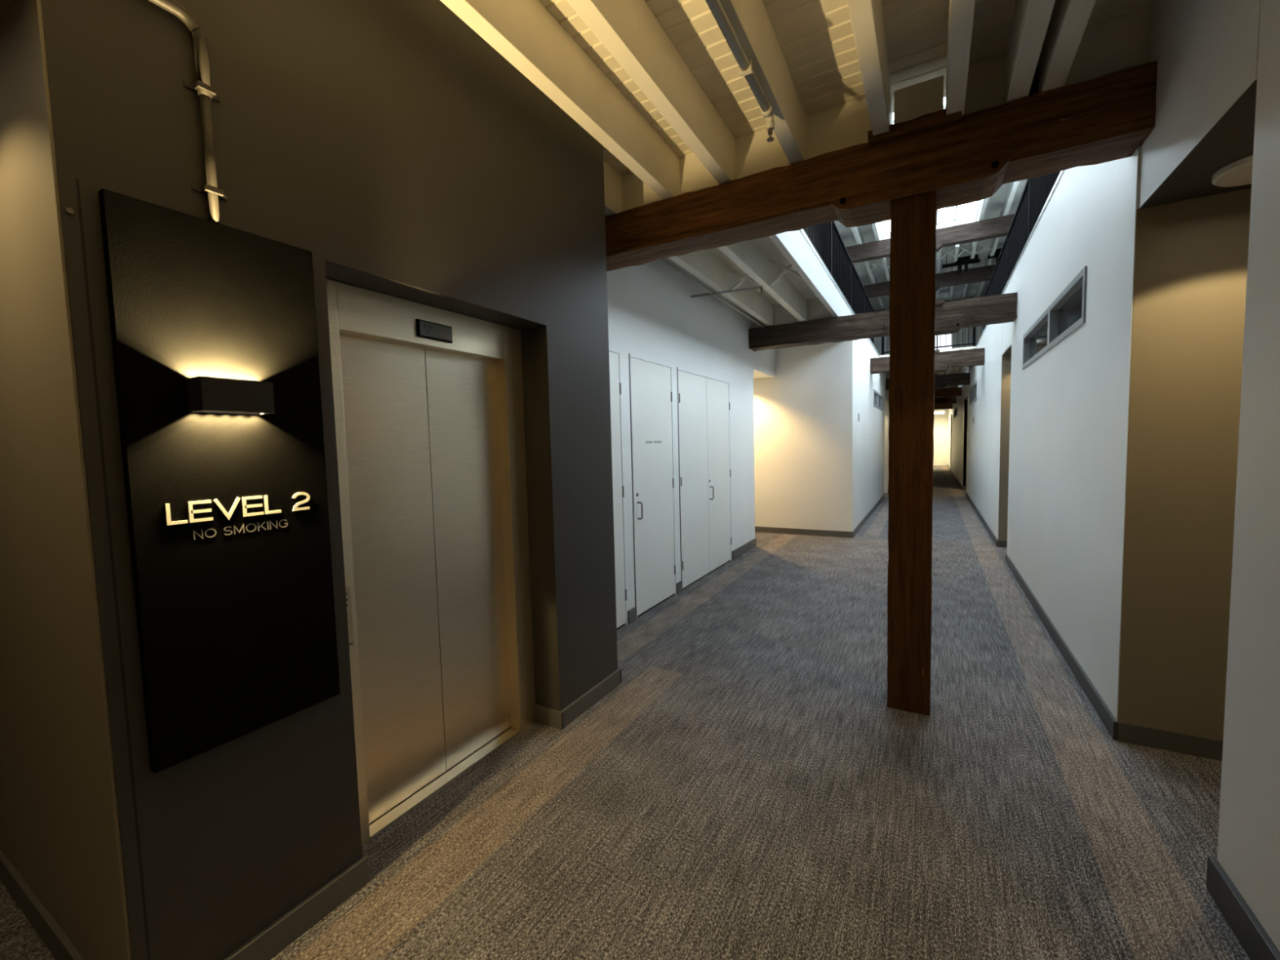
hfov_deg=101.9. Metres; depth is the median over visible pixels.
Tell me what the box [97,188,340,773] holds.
sign
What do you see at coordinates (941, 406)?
timber beam
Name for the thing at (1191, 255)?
wall
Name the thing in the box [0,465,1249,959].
floor
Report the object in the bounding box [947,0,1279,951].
wall
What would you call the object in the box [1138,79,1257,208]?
ceiling
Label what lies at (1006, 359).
wall
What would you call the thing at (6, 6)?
ceiling
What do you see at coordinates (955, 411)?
window
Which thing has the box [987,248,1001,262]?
bracket
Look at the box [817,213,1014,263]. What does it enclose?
roof beam
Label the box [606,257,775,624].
wall
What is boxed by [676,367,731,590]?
door
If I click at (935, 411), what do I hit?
ceiling lamp
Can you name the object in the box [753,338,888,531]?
wall
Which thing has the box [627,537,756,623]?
baseboard
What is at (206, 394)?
wall sconce
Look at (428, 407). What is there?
elevator
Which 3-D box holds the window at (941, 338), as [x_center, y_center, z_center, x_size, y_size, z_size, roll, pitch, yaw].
[12.525,-5.672,22.434,1.620,1.550,0.050,1,4,29]
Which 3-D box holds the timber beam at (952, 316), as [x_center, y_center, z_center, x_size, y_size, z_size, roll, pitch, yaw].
[3.078,-2.074,6.993,3.239,0.397,0.328,1,4,29]
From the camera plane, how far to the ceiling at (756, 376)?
8.91 m
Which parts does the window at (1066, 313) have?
pane, pane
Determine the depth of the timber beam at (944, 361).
10.07 m
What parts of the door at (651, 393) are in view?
handle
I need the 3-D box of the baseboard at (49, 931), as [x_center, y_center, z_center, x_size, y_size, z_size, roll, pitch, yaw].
[-3.157,1.474,2.390,4.188,0.100,0.017,1,4,29]
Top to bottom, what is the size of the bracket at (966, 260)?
0.700 m
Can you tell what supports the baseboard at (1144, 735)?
attached to the wall at (1191, 255)
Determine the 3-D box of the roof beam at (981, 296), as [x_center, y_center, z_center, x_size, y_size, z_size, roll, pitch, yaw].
[11.900,-6.926,21.208,5.905,0.524,0.307,1,4,29]
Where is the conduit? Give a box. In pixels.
[65,0,227,223]
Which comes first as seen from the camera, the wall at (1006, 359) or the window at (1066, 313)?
the window at (1066, 313)
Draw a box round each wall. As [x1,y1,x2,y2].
[0,0,132,959]
[40,0,617,959]
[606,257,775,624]
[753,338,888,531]
[874,295,984,355]
[933,408,948,465]
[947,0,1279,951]
[951,415,951,458]
[998,355,1011,540]
[1117,187,1251,739]
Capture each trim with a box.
[57,173,147,959]
[768,229,853,316]
[800,229,879,355]
[976,170,1063,346]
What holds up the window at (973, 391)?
in the wall at (1069, 406)
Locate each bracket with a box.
[942,250,980,274]
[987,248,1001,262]
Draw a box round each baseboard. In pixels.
[0,848,84,959]
[222,667,621,959]
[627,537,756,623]
[755,493,884,537]
[947,464,1117,740]
[997,540,1007,547]
[1116,720,1222,760]
[1205,854,1279,959]
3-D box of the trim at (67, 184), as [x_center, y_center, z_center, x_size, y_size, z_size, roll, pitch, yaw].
[-1.357,0.404,1.329,0.003,2.285,0.029,1,4,29]
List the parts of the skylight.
pane, pane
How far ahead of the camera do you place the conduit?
1.47 m
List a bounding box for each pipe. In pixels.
[657,257,764,328]
[705,0,774,142]
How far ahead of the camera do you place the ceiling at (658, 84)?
2.63 m
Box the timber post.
[886,191,936,715]
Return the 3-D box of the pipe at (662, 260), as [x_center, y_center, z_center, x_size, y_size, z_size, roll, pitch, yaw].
[0.968,-2.044,5.730,0.790,0.096,3.960,1,4,29]
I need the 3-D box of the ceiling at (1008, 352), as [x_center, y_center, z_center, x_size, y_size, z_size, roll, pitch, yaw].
[5.536,-1.772,6.598,1.423,0.084,1.030,1,4,29]
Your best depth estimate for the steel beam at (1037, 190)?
6.80 m
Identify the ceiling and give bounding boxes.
[0,0,16,25]
[440,0,1153,387]
[753,373,766,379]
[1003,345,1011,355]
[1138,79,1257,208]
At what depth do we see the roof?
15.83 m
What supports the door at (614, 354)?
attached to the wall at (653, 314)
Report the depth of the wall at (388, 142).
1.82 m
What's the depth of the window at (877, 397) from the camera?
12.43 m
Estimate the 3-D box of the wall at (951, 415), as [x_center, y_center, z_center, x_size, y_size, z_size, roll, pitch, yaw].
[15.995,-1.884,25.186,1.531,2.860,1.300,1,4,29]
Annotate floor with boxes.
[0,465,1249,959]
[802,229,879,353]
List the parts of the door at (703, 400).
handle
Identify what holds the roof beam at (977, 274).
attached to the roof
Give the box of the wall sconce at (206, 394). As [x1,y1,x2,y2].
[186,376,275,414]
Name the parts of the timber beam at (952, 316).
cap plate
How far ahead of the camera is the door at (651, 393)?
5.07 m
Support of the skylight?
attached to the roof
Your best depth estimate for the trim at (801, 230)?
6.35 m
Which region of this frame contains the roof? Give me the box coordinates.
[805,178,1027,310]
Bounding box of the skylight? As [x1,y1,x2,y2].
[878,97,980,239]
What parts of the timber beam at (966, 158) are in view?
cap plate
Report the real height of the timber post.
2.956 m
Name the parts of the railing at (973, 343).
post, rail, post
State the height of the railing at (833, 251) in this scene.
1.020 m
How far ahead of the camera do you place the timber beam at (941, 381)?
13.71 m
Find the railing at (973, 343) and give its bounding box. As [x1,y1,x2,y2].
[881,326,976,355]
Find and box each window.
[873,389,882,410]
[934,333,951,350]
[953,405,957,418]
[968,381,977,405]
[1022,266,1087,368]
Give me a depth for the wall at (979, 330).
21.81 m
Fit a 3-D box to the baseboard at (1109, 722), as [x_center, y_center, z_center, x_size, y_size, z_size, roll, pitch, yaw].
[10.249,0.210,16.558,0.016,0.100,31.813,1,4,29]
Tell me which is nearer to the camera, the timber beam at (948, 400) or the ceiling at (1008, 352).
the ceiling at (1008, 352)
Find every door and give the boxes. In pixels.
[608,347,626,630]
[628,353,676,618]
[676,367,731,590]
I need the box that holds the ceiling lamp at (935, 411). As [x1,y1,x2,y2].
[933,410,944,413]
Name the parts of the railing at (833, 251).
post, post, rail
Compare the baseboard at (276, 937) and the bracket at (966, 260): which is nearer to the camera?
the baseboard at (276, 937)
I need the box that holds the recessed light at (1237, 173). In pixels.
[1212,155,1253,186]
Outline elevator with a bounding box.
[325,278,535,844]
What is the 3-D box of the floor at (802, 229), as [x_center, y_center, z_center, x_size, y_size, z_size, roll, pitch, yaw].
[-0.476,-2.493,6.389,4.875,0.045,17.000,1,4,29]
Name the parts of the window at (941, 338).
frame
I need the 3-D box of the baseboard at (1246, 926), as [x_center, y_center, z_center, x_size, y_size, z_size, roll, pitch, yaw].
[0.665,1.563,-0.558,0.020,0.122,5.462,1,4,29]
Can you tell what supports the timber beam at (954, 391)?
attached to the ceiling at (658, 84)
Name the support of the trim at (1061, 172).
attached to the wall at (1069, 406)
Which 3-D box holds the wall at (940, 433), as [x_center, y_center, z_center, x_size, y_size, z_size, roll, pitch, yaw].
[16.027,-2.668,31.438,9.200,3.600,0.120,1,4,29]
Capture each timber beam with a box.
[604,60,1157,271]
[748,292,1017,351]
[870,347,984,373]
[885,372,970,390]
[933,396,956,404]
[933,404,952,409]
[934,386,961,397]
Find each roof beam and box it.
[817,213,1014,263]
[863,264,995,297]
[874,296,983,311]
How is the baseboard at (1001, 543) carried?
attached to the wall at (1006, 359)
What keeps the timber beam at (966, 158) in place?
on the timber post
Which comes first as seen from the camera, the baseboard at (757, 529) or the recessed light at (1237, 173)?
the recessed light at (1237, 173)
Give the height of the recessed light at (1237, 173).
0.030 m
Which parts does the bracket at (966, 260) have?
arm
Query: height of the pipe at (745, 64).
0.155 m
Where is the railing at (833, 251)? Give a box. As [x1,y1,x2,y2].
[803,221,874,344]
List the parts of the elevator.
call plate, door, sill, door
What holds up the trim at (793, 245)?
attached to the wall at (817, 466)
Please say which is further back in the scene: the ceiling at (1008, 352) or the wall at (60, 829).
the ceiling at (1008, 352)

